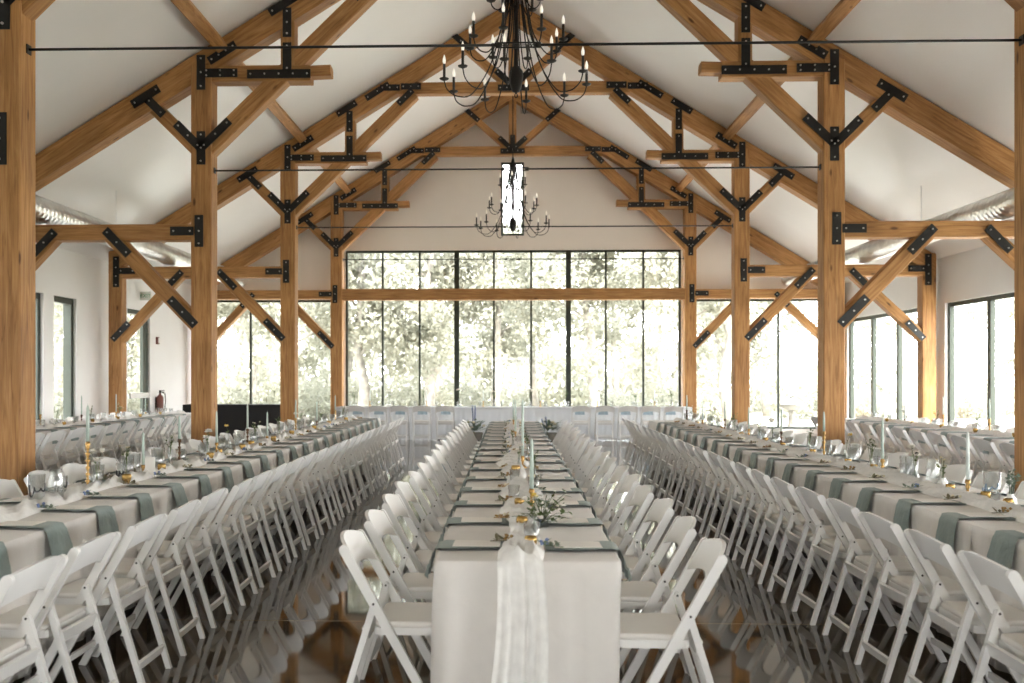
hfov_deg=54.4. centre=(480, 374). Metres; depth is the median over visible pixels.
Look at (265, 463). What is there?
napkin
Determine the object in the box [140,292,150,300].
exit sign
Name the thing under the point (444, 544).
napkin
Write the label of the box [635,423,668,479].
folding chair
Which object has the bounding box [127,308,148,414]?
door
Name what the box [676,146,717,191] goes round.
purlin
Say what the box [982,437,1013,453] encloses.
napkin
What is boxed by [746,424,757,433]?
folding chair
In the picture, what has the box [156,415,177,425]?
napkin
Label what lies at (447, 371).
shrub
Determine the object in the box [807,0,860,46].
purlin
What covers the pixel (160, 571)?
folding chair
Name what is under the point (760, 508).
folding chair
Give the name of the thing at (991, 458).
tablecloth
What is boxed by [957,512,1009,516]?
menu card
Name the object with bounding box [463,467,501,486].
napkin
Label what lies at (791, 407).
bowl
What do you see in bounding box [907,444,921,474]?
bunch
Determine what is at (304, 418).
folding chair
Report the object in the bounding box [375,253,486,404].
tree
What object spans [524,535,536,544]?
cup
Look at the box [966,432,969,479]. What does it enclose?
taper candle
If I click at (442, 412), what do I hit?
napkin
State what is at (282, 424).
folding chair
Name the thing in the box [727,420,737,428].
folding chair
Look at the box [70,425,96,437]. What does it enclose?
napkin
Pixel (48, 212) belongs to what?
air duct
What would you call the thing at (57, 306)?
tree
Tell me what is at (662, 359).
shrub
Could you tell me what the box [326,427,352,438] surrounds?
napkin
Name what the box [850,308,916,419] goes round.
window
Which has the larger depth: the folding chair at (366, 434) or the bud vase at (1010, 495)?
the folding chair at (366, 434)
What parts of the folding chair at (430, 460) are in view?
backrest, leg, leg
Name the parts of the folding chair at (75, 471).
leg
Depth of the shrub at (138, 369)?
44.73 m
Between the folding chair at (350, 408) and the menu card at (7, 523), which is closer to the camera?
the menu card at (7, 523)
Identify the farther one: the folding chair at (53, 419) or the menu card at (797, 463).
the folding chair at (53, 419)
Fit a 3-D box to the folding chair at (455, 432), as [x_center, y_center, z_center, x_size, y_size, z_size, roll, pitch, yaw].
[-0.130,1.111,12.834,0.502,0.818,0.439,0,0,1]
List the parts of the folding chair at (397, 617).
backrest, leg, cross rail, leg, seat frame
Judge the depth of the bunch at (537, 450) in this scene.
7.09 m
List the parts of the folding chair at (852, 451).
leg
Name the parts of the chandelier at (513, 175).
arm, arm, arm, arm, arm, arm, suspension chain, arm, arm, arm, arm, arm, arm, arm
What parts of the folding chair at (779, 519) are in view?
cross rail, leg, backrest, cross rail, leg, leg, seat frame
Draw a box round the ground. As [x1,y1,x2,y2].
[128,387,1013,431]
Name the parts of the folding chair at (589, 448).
leg, leg, backrest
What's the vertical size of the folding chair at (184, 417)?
0.818 m
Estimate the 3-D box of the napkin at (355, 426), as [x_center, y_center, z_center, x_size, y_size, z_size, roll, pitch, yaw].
[-1.970,0.833,14.550,0.365,0.189,0.245,0,0,0]
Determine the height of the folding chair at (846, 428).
0.818 m
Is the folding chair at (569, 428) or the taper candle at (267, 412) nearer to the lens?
the taper candle at (267, 412)
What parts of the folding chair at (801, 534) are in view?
cross rail, leg, backrest, cross rail, leg, leg, seat frame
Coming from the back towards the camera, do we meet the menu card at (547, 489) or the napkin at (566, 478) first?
the napkin at (566, 478)
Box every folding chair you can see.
[0,479,23,498]
[0,531,120,682]
[0,554,67,682]
[24,470,62,493]
[36,420,46,425]
[36,430,66,485]
[36,433,44,469]
[43,428,85,482]
[49,418,63,423]
[49,513,171,682]
[58,463,92,484]
[60,425,104,483]
[64,417,79,422]
[81,423,120,474]
[82,415,95,420]
[91,457,121,476]
[92,500,205,656]
[96,414,108,418]
[102,421,136,473]
[108,413,120,417]
[118,420,150,467]
[122,412,132,415]
[122,452,141,468]
[132,488,231,628]
[135,418,163,466]
[145,416,175,457]
[145,447,168,462]
[159,415,187,456]
[168,415,190,455]
[168,443,188,456]
[170,478,257,606]
[186,439,204,452]
[195,470,275,587]
[203,436,220,447]
[218,433,234,444]
[219,463,291,571]
[233,430,248,442]
[238,457,306,557]
[244,427,259,438]
[257,425,269,435]
[257,452,319,545]
[268,423,278,432]
[273,447,331,534]
[276,421,288,430]
[287,419,296,428]
[288,443,341,525]
[296,418,304,425]
[301,439,350,516]
[302,416,311,424]
[311,436,359,509]
[327,433,365,502]
[330,430,372,496]
[338,428,376,491]
[339,529,431,682]
[346,406,365,417]
[346,426,383,486]
[354,424,387,481]
[360,509,433,679]
[361,422,393,477]
[367,406,387,424]
[368,420,397,473]
[371,418,401,469]
[375,417,405,466]
[382,494,438,640]
[389,406,409,440]
[394,481,446,572]
[408,471,451,550]
[412,406,431,440]
[417,462,454,516]
[424,455,461,516]
[431,450,462,503]
[435,406,454,440]
[435,444,464,485]
[440,440,470,477]
[445,436,469,477]
[448,432,473,464]
[452,429,476,459]
[455,427,478,455]
[458,424,477,451]
[461,422,479,447]
[462,420,480,443]
[551,420,567,444]
[553,422,571,448]
[556,425,573,452]
[557,427,578,456]
[560,430,580,461]
[564,434,584,468]
[565,437,589,472]
[571,406,590,441]
[571,441,595,482]
[575,446,601,487]
[581,451,610,496]
[586,458,616,508]
[590,465,628,555]
[594,406,614,441]
[601,474,639,538]
[609,485,655,612]
[616,406,637,441]
[620,516,697,682]
[620,537,727,682]
[621,498,678,652]
[622,418,649,465]
[627,420,655,472]
[629,421,661,474]
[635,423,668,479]
[640,406,660,425]
[640,425,676,484]
[646,428,685,490]
[652,430,693,496]
[657,433,700,498]
[663,406,683,419]
[667,436,712,508]
[674,439,723,515]
[682,443,734,522]
[694,447,750,533]
[705,451,765,543]
[719,456,785,555]
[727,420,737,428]
[732,462,803,569]
[737,422,747,431]
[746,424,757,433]
[747,469,828,584]
[754,426,768,436]
[767,428,779,439]
[767,477,856,604]
[779,430,793,441]
[791,433,808,445]
[791,487,894,626]
[805,436,822,448]
[810,416,817,448]
[822,440,842,453]
[822,498,933,653]
[839,443,862,458]
[845,424,867,456]
[846,421,876,461]
[854,512,985,682]
[859,423,892,462]
[860,448,884,464]
[875,425,910,468]
[881,452,911,470]
[890,427,929,470]
[903,529,1023,682]
[908,430,953,478]
[908,458,940,477]
[915,418,929,422]
[927,432,974,466]
[931,419,946,424]
[937,464,972,484]
[947,421,962,426]
[949,435,999,485]
[957,550,1023,682]
[965,423,982,429]
[970,472,1012,493]
[970,481,1023,582]
[972,439,1010,476]
[984,425,1001,430]
[998,442,1013,492]
[1005,427,1013,432]
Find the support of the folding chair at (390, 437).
on the floor
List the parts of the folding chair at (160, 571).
seat frame, leg, leg, cross rail, backrest, leg, cross rail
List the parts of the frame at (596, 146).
steel plate, steel plate, steel plate, steel plate, post, steel plate, steel plate, steel plate, steel plate, steel plate, hammer post, steel plate, steel plate, steel plate, steel plate, king post, steel plate, steel plate, steel plate, hammer post, steel plate, steel plate, steel plate, steel plate, steel plate, post, steel plate, steel plate, steel plate, steel plate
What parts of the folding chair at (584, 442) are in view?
leg, leg, backrest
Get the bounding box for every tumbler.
[27,474,45,497]
[54,475,67,491]
[116,463,127,476]
[523,521,538,536]
[982,471,1000,499]
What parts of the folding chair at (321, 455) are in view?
leg, cross rail, backrest, leg, cross rail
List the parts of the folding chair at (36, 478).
leg, backrest, leg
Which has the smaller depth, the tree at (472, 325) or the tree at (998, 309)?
the tree at (998, 309)
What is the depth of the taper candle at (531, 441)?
5.41 m
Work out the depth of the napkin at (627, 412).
23.06 m
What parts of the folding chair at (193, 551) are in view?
seat frame, leg, leg, cross rail, backrest, leg, cross rail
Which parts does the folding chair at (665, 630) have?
seat frame, leg, leg, cross rail, leg, backrest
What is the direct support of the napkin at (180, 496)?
on the tablecloth at (127, 510)
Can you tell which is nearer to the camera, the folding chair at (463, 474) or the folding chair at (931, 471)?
the folding chair at (931, 471)
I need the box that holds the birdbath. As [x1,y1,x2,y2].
[779,396,805,426]
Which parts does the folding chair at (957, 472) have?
backrest, leg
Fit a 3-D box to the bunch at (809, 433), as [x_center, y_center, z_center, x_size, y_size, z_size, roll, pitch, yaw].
[3.119,0.594,9.423,0.097,0.218,0.108,0,0,-14]
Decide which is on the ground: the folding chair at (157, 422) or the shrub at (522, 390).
the shrub at (522, 390)
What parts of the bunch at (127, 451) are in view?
flower stem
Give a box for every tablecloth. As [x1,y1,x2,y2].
[0,472,222,633]
[0,518,85,682]
[36,425,101,475]
[53,418,159,461]
[135,449,290,550]
[136,413,190,450]
[222,435,334,504]
[278,425,360,478]
[315,418,380,442]
[334,406,693,439]
[430,491,621,682]
[465,459,576,487]
[476,441,559,458]
[484,430,547,438]
[488,421,541,428]
[648,420,720,446]
[670,427,760,487]
[703,438,827,513]
[749,453,930,561]
[825,477,1023,648]
[845,418,899,458]
[884,425,954,476]
[945,433,1013,493]
[972,525,1023,673]
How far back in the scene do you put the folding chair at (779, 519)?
7.30 m
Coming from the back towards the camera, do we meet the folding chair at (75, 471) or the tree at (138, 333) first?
the tree at (138, 333)
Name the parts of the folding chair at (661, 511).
seat frame, leg, leg, leg, backrest, leg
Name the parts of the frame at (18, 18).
steel plate, steel plate, post, post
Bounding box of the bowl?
[779,404,805,410]
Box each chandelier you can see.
[439,0,590,113]
[475,96,549,238]
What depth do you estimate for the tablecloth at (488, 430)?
12.61 m
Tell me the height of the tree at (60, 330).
7.638 m
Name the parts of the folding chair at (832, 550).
leg, cross rail, backrest, cross rail, leg, leg, seat frame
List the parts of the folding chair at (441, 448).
backrest, leg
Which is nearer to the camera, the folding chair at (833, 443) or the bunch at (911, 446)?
the bunch at (911, 446)
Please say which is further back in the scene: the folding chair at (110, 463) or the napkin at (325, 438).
the napkin at (325, 438)
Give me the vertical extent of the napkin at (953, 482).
0.190 m
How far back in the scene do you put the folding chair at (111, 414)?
18.49 m
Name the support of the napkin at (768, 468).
on the tablecloth at (798, 473)
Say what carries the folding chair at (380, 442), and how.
on the floor
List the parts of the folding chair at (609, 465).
leg, backrest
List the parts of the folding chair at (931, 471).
leg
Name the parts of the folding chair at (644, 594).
seat frame, leg, leg, backrest, leg, cross rail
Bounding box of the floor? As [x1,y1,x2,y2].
[12,434,1015,682]
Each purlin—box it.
[170,0,226,52]
[237,62,306,142]
[312,149,350,193]
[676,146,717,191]
[723,57,794,139]
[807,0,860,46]
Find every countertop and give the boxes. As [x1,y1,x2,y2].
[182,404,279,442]
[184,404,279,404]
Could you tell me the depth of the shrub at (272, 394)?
45.06 m
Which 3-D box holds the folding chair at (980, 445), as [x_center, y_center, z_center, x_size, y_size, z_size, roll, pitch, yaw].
[5.716,1.111,10.939,0.502,0.818,0.443,0,0,2]
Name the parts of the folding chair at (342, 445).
leg, leg, backrest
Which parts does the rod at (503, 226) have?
rod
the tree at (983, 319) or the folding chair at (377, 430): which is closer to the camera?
the folding chair at (377, 430)
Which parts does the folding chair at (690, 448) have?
backrest, leg, cross rail, leg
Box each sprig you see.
[35,502,55,508]
[81,490,98,494]
[121,479,134,483]
[153,471,166,475]
[490,533,512,540]
[494,512,509,517]
[495,495,513,500]
[498,472,511,476]
[537,538,562,546]
[841,466,855,469]
[869,473,884,477]
[902,483,922,487]
[943,494,961,499]
[992,507,1011,512]
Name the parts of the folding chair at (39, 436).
backrest, leg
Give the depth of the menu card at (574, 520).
5.03 m
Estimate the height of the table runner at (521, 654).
0.807 m
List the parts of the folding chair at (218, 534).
seat frame, leg, leg, cross rail, backrest, leg, cross rail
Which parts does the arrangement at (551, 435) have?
pot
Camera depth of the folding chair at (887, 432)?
13.83 m
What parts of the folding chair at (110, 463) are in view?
leg, backrest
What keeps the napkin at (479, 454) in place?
on the tablecloth at (547, 442)
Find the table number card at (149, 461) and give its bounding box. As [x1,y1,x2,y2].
[145,457,154,476]
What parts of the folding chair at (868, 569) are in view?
cross rail, leg, backrest, cross rail, leg, leg, seat frame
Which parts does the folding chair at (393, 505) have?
backrest, leg, leg, leg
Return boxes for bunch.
[89,448,104,479]
[118,445,130,473]
[165,435,172,462]
[203,429,211,451]
[252,421,260,440]
[515,443,523,459]
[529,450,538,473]
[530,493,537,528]
[731,413,737,427]
[768,418,774,434]
[806,426,813,448]
[862,436,875,463]
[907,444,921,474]
[934,456,946,477]
[1004,468,1021,493]
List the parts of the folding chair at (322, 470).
leg, leg, leg, backrest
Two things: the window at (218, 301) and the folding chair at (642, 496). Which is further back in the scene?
the window at (218, 301)
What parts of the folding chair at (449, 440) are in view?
backrest, leg, leg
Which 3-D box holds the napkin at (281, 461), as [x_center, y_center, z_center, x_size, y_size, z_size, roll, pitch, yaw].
[-2.108,0.832,9.742,0.364,0.189,0.245,0,0,3]
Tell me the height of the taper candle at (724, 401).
0.252 m
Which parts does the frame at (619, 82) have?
post, steel plate, steel plate, steel plate, steel plate, steel plate, steel plate, steel plate, steel plate, post, steel plate, steel plate, steel plate, steel plate, hammer post, steel plate, steel plate, steel plate, king post, steel plate, steel plate, steel plate, steel plate, hammer post, steel plate, steel plate, steel plate, steel plate, post, steel plate, steel plate, steel plate, steel plate, steel plate, steel plate, steel plate, steel plate, post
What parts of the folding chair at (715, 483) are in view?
cross rail, backrest, leg, leg, cross rail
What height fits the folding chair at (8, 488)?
0.818 m
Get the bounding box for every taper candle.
[86,405,88,441]
[142,432,144,464]
[178,414,180,438]
[215,411,217,442]
[246,403,248,428]
[266,412,267,435]
[295,400,296,417]
[316,402,317,420]
[514,400,515,430]
[521,399,523,455]
[530,438,533,488]
[724,401,725,418]
[748,407,749,428]
[780,409,781,430]
[823,412,824,430]
[881,418,883,458]
[904,400,905,418]
[942,396,943,413]
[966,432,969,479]
[989,398,990,418]
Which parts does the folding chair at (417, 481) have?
backrest, leg, leg, leg, leg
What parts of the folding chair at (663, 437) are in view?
backrest, leg, leg, leg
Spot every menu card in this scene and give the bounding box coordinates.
[0,498,39,501]
[0,521,46,525]
[49,505,96,508]
[94,493,134,495]
[132,482,169,484]
[167,474,194,475]
[192,466,219,467]
[211,460,238,461]
[267,445,286,446]
[280,441,298,442]
[453,540,500,546]
[461,517,501,521]
[467,500,502,503]
[471,487,502,489]
[475,476,503,478]
[479,467,502,468]
[483,453,504,454]
[527,443,546,444]
[529,448,549,449]
[535,467,559,469]
[536,460,555,461]
[536,477,564,478]
[540,488,571,490]
[544,501,578,504]
[548,518,588,522]
[552,541,602,547]
[745,447,769,448]
[778,457,804,458]
[797,463,825,464]
[820,470,850,471]
[846,478,878,479]
[875,487,914,489]
[914,499,956,501]
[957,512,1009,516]
[964,490,994,492]
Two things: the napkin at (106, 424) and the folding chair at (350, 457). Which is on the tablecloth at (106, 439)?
the napkin at (106, 424)
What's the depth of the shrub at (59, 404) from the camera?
38.31 m
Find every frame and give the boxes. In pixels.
[0,0,1023,499]
[36,0,1013,452]
[108,2,935,431]
[217,96,817,419]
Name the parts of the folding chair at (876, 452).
leg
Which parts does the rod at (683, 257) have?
rod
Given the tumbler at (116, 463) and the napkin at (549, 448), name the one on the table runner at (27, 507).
the tumbler at (116, 463)
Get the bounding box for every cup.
[122,474,131,481]
[157,463,165,469]
[206,452,213,457]
[511,465,519,470]
[514,498,524,503]
[516,516,527,524]
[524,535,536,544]
[945,484,954,488]
[980,491,990,497]
[1003,498,1013,502]
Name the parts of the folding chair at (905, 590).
leg, cross rail, backrest, cross rail, leg, leg, seat frame, leg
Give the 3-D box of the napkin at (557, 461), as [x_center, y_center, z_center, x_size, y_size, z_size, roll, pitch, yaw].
[0.583,0.805,8.521,0.365,0.134,0.240,0,0,3]
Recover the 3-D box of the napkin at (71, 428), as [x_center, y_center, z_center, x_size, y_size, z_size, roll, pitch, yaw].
[-5.900,0.832,14.083,0.364,0.189,0.245,0,0,3]
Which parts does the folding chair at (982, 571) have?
leg, leg, backrest, cross rail, seat frame, leg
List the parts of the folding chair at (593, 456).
leg, backrest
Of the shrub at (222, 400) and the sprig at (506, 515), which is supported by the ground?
the shrub at (222, 400)
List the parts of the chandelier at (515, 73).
arm, arm, arm, arm, arm, arm, arm, arm, arm, arm, arm, arm, arm, arm, arm, arm, arm, arm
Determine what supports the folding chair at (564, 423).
on the floor
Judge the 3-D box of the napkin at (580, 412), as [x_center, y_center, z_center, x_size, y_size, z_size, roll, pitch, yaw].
[2.297,0.830,23.223,0.230,0.184,0.281,0,0,2]
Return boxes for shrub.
[54,334,62,406]
[54,337,139,410]
[54,374,62,418]
[127,377,139,414]
[217,349,233,402]
[217,374,262,403]
[219,331,302,403]
[247,325,329,404]
[277,379,329,420]
[298,383,327,413]
[310,343,423,410]
[318,377,396,421]
[379,377,462,405]
[395,340,477,402]
[440,325,538,405]
[440,378,514,405]
[506,326,610,405]
[509,384,555,405]
[561,320,661,405]
[585,388,641,405]
[619,371,711,422]
[630,338,717,404]
[697,386,722,420]
[704,344,785,412]
[704,388,718,414]
[754,324,817,411]
[779,373,860,419]
[854,344,911,411]
[854,388,869,411]
[854,390,895,418]
[955,375,1013,415]
[955,381,1001,418]
[996,385,1013,413]
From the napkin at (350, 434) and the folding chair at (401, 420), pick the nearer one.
the napkin at (350, 434)
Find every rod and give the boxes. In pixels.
[26,34,1023,55]
[214,164,820,173]
[296,224,732,229]
[343,257,683,260]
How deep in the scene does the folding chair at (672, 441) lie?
11.45 m
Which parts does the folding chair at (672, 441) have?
backrest, leg, leg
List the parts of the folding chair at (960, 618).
cross rail, leg, backrest, cross rail, leg, seat frame, leg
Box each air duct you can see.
[36,190,247,286]
[782,186,1013,285]
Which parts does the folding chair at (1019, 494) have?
leg, backrest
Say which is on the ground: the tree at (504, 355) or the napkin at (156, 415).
the tree at (504, 355)
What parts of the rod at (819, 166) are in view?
rod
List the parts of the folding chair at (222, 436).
leg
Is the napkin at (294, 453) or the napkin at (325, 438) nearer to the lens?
the napkin at (294, 453)
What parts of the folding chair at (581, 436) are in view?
leg, backrest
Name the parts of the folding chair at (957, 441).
backrest, leg, leg, leg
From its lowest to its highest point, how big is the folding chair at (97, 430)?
0.818 m
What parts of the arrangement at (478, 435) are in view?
pot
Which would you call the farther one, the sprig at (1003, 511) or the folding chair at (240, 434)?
the folding chair at (240, 434)
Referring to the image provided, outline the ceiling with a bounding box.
[36,0,1013,284]
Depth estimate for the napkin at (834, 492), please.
7.01 m
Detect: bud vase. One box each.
[937,477,947,484]
[1005,493,1016,503]
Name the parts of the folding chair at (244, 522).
seat frame, leg, leg, cross rail, backrest, leg, cross rail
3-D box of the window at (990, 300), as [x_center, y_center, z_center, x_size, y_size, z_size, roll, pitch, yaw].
[9.124,-0.005,17.014,0.090,2.810,4.940,0,0,2]
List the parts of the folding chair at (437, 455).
backrest, leg, leg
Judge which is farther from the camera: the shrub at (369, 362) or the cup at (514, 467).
the shrub at (369, 362)
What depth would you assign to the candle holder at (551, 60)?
10.82 m
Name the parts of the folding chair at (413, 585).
cross rail, leg, backrest, leg, leg, leg, seat frame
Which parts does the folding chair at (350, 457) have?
leg, leg, backrest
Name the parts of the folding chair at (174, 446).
leg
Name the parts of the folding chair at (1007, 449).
leg, backrest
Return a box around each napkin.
[0,498,20,502]
[0,521,72,555]
[0,541,10,579]
[34,486,66,492]
[36,429,57,443]
[41,505,118,534]
[54,427,78,440]
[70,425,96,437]
[87,493,154,520]
[89,423,112,435]
[104,421,127,432]
[110,469,141,473]
[121,419,142,430]
[126,483,187,507]
[130,418,153,428]
[150,416,165,426]
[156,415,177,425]
[157,474,211,497]
[183,466,233,492]
[207,460,254,479]
[226,455,269,471]
[245,450,284,465]
[261,446,298,460]
[274,442,309,455]
[286,438,319,451]
[298,435,329,448]
[307,432,336,444]
[319,430,344,441]
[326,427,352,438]
[333,425,358,435]
[341,423,364,432]
[346,421,370,430]
[352,420,374,428]
[395,411,404,414]
[417,411,426,414]
[425,540,503,577]
[438,517,508,549]
[441,411,449,414]
[446,500,504,527]
[453,487,500,511]
[459,476,506,497]
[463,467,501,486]
[468,460,496,476]
[471,453,503,467]
[474,448,508,459]
[476,443,506,456]
[478,439,504,451]
[480,435,503,447]
[525,448,560,459]
[526,454,564,466]
[529,460,569,474]
[529,468,574,482]
[534,477,582,496]
[538,488,589,508]
[541,518,610,540]
[545,501,600,526]
[545,541,631,580]
[575,411,584,414]
[598,411,607,414]
[621,411,630,414]
[643,411,652,414]
[666,411,675,414]
[669,426,694,435]
[675,428,702,438]
[683,431,711,441]
[691,434,720,445]
[700,437,730,448]
[711,440,744,452]
[722,443,756,457]
[733,448,769,463]
[749,452,785,469]
[765,457,808,478]
[782,463,829,482]
[804,470,856,490]
[828,478,886,499]
[856,487,919,511]
[859,421,881,432]
[870,423,897,434]
[878,465,896,468]
[886,425,909,437]
[893,498,965,531]
[901,427,928,440]
[918,429,945,443]
[933,480,965,485]
[935,512,1015,550]
[938,431,970,446]
[959,434,992,449]
[976,490,1006,495]
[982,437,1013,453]
[986,530,1023,569]
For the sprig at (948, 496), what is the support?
on the menu card at (922, 500)
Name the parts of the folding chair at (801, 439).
leg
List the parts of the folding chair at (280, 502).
seat frame, leg, leg, cross rail, backrest, leg, cross rail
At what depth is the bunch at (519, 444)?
7.89 m
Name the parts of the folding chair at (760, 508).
cross rail, leg, backrest, cross rail, leg, seat frame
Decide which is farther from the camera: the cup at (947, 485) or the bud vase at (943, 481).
the bud vase at (943, 481)
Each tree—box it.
[54,303,127,338]
[54,307,137,390]
[54,309,139,380]
[54,312,137,371]
[54,331,139,376]
[129,304,227,391]
[129,318,237,387]
[217,253,398,381]
[217,303,279,402]
[217,303,279,403]
[217,313,266,402]
[262,253,444,405]
[268,301,368,386]
[273,253,434,398]
[352,253,513,405]
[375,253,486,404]
[433,215,575,405]
[434,273,489,378]
[467,253,592,405]
[471,189,562,398]
[512,217,657,405]
[562,252,676,405]
[610,252,765,399]
[620,252,704,402]
[632,252,811,426]
[665,301,782,417]
[668,301,771,386]
[711,301,817,415]
[854,300,1013,391]
[854,305,982,420]
[967,298,1013,334]
[982,298,1013,383]
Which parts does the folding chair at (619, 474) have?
leg, leg, leg, backrest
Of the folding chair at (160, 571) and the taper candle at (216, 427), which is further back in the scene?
the taper candle at (216, 427)
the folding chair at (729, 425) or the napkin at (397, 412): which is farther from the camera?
the napkin at (397, 412)
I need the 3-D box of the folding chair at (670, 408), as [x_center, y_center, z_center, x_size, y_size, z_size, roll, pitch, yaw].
[4.394,1.111,22.835,0.439,0.818,0.502,0,0,2]
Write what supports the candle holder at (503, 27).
on the chandelier at (515, 73)
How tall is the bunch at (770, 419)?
0.244 m
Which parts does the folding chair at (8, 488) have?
leg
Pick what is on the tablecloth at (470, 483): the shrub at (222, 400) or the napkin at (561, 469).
the napkin at (561, 469)
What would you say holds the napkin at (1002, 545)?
on the tablecloth at (982, 535)
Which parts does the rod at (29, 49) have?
anchor plate, rod, anchor plate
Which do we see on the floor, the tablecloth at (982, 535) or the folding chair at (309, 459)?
the folding chair at (309, 459)
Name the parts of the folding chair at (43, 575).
leg, seat frame, cross rail, backrest, leg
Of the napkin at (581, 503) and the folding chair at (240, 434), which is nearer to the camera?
the napkin at (581, 503)
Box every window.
[36,293,39,419]
[54,296,72,421]
[217,300,329,403]
[346,250,680,405]
[501,162,523,235]
[697,299,817,428]
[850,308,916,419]
[948,292,1013,425]
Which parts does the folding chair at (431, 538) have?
backrest, leg, leg, leg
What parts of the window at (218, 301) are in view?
frame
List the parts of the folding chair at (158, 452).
leg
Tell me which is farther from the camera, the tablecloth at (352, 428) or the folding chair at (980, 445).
the tablecloth at (352, 428)
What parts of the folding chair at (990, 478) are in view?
leg, leg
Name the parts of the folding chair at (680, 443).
backrest, leg, leg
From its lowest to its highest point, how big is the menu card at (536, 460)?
0.002 m
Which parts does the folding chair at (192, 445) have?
leg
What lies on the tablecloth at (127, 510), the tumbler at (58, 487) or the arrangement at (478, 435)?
the tumbler at (58, 487)
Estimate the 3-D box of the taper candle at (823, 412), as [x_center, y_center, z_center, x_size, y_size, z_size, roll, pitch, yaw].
[3.073,0.411,8.915,0.022,0.192,0.021,0,0,2]
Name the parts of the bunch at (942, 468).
flower stem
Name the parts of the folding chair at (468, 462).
backrest, leg, leg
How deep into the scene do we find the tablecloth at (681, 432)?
13.00 m
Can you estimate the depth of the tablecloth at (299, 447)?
11.16 m
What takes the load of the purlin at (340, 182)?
attached to the frame at (619, 82)
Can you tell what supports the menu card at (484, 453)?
on the napkin at (479, 454)
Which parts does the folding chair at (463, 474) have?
backrest, leg, leg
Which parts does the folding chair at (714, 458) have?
cross rail, backrest, leg, cross rail, leg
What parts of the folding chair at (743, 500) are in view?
cross rail, backrest, leg, cross rail, leg, leg, seat frame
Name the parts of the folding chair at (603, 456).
leg, backrest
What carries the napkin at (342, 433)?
on the tablecloth at (352, 428)
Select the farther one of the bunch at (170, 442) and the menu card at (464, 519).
the bunch at (170, 442)
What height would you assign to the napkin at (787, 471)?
0.190 m
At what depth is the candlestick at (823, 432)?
8.91 m
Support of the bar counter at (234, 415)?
on the floor
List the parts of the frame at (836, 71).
steel plate, steel plate, steel plate, steel plate, steel plate, steel plate, post, steel plate, steel plate, steel plate, steel plate, hammer post, hammer post, steel plate, steel plate, steel plate, steel plate, post, steel plate, steel plate, steel plate, steel plate, steel plate, steel plate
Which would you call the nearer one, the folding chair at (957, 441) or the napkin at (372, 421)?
the folding chair at (957, 441)
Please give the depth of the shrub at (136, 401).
39.95 m
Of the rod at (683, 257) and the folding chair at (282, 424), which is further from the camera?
the rod at (683, 257)
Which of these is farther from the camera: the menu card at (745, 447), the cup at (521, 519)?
the menu card at (745, 447)
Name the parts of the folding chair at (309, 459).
leg, leg, cross rail, backrest, leg, cross rail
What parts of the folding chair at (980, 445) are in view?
leg, backrest, leg, leg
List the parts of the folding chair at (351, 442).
leg, leg, backrest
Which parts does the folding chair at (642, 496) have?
leg, leg, leg, backrest, leg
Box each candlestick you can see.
[85,441,89,484]
[177,439,180,459]
[521,456,526,467]
[529,488,534,506]
[822,431,825,454]
[965,479,970,491]
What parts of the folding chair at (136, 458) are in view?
leg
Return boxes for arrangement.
[467,405,485,440]
[512,489,571,526]
[537,417,561,440]
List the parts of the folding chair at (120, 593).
leg, seat frame, leg, leg, cross rail, backrest, cross rail, leg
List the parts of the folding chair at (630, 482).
leg, leg, backrest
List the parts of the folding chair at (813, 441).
leg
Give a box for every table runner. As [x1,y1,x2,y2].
[0,415,356,522]
[36,410,185,428]
[491,418,549,682]
[673,417,1023,522]
[855,416,1013,437]
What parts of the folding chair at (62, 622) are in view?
leg, seat frame, leg, cross rail, backrest, leg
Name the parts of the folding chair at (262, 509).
seat frame, leg, cross rail, backrest, leg, cross rail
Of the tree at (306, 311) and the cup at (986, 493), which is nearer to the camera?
the cup at (986, 493)
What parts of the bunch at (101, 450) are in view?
flower stem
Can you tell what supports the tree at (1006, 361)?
on the ground
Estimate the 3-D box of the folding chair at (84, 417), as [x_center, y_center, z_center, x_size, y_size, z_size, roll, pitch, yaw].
[-6.639,1.111,17.301,0.502,0.818,0.439,0,0,3]
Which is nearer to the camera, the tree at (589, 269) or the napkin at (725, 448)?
the napkin at (725, 448)
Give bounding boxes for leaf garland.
[82,468,135,482]
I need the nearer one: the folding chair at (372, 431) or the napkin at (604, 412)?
the folding chair at (372, 431)
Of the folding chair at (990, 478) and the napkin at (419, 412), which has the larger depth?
the napkin at (419, 412)
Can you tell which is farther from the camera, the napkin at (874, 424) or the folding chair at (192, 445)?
the napkin at (874, 424)
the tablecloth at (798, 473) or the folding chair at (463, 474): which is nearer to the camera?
the tablecloth at (798, 473)
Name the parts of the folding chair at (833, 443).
leg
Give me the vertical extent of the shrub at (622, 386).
4.674 m
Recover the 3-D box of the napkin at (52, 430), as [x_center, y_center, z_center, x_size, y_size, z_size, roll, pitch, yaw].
[-5.917,0.833,13.495,0.365,0.189,0.245,0,0,1]
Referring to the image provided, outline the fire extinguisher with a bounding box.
[155,390,165,412]
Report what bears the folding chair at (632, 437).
on the floor
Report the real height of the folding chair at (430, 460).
0.818 m
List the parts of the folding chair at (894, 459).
leg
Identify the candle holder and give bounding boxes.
[439,64,448,80]
[449,77,457,92]
[458,50,467,68]
[466,33,474,50]
[469,21,478,37]
[481,87,488,101]
[488,43,495,58]
[498,12,507,29]
[499,44,509,60]
[522,87,530,102]
[523,45,530,59]
[529,0,536,11]
[537,13,545,30]
[546,46,556,62]
[553,36,560,52]
[559,24,567,40]
[560,81,568,97]
[578,55,587,72]
[582,69,590,85]
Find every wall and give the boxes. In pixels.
[36,248,190,423]
[217,104,817,433]
[845,239,1013,424]
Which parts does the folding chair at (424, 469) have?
backrest, leg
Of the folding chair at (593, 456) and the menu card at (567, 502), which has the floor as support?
the folding chair at (593, 456)

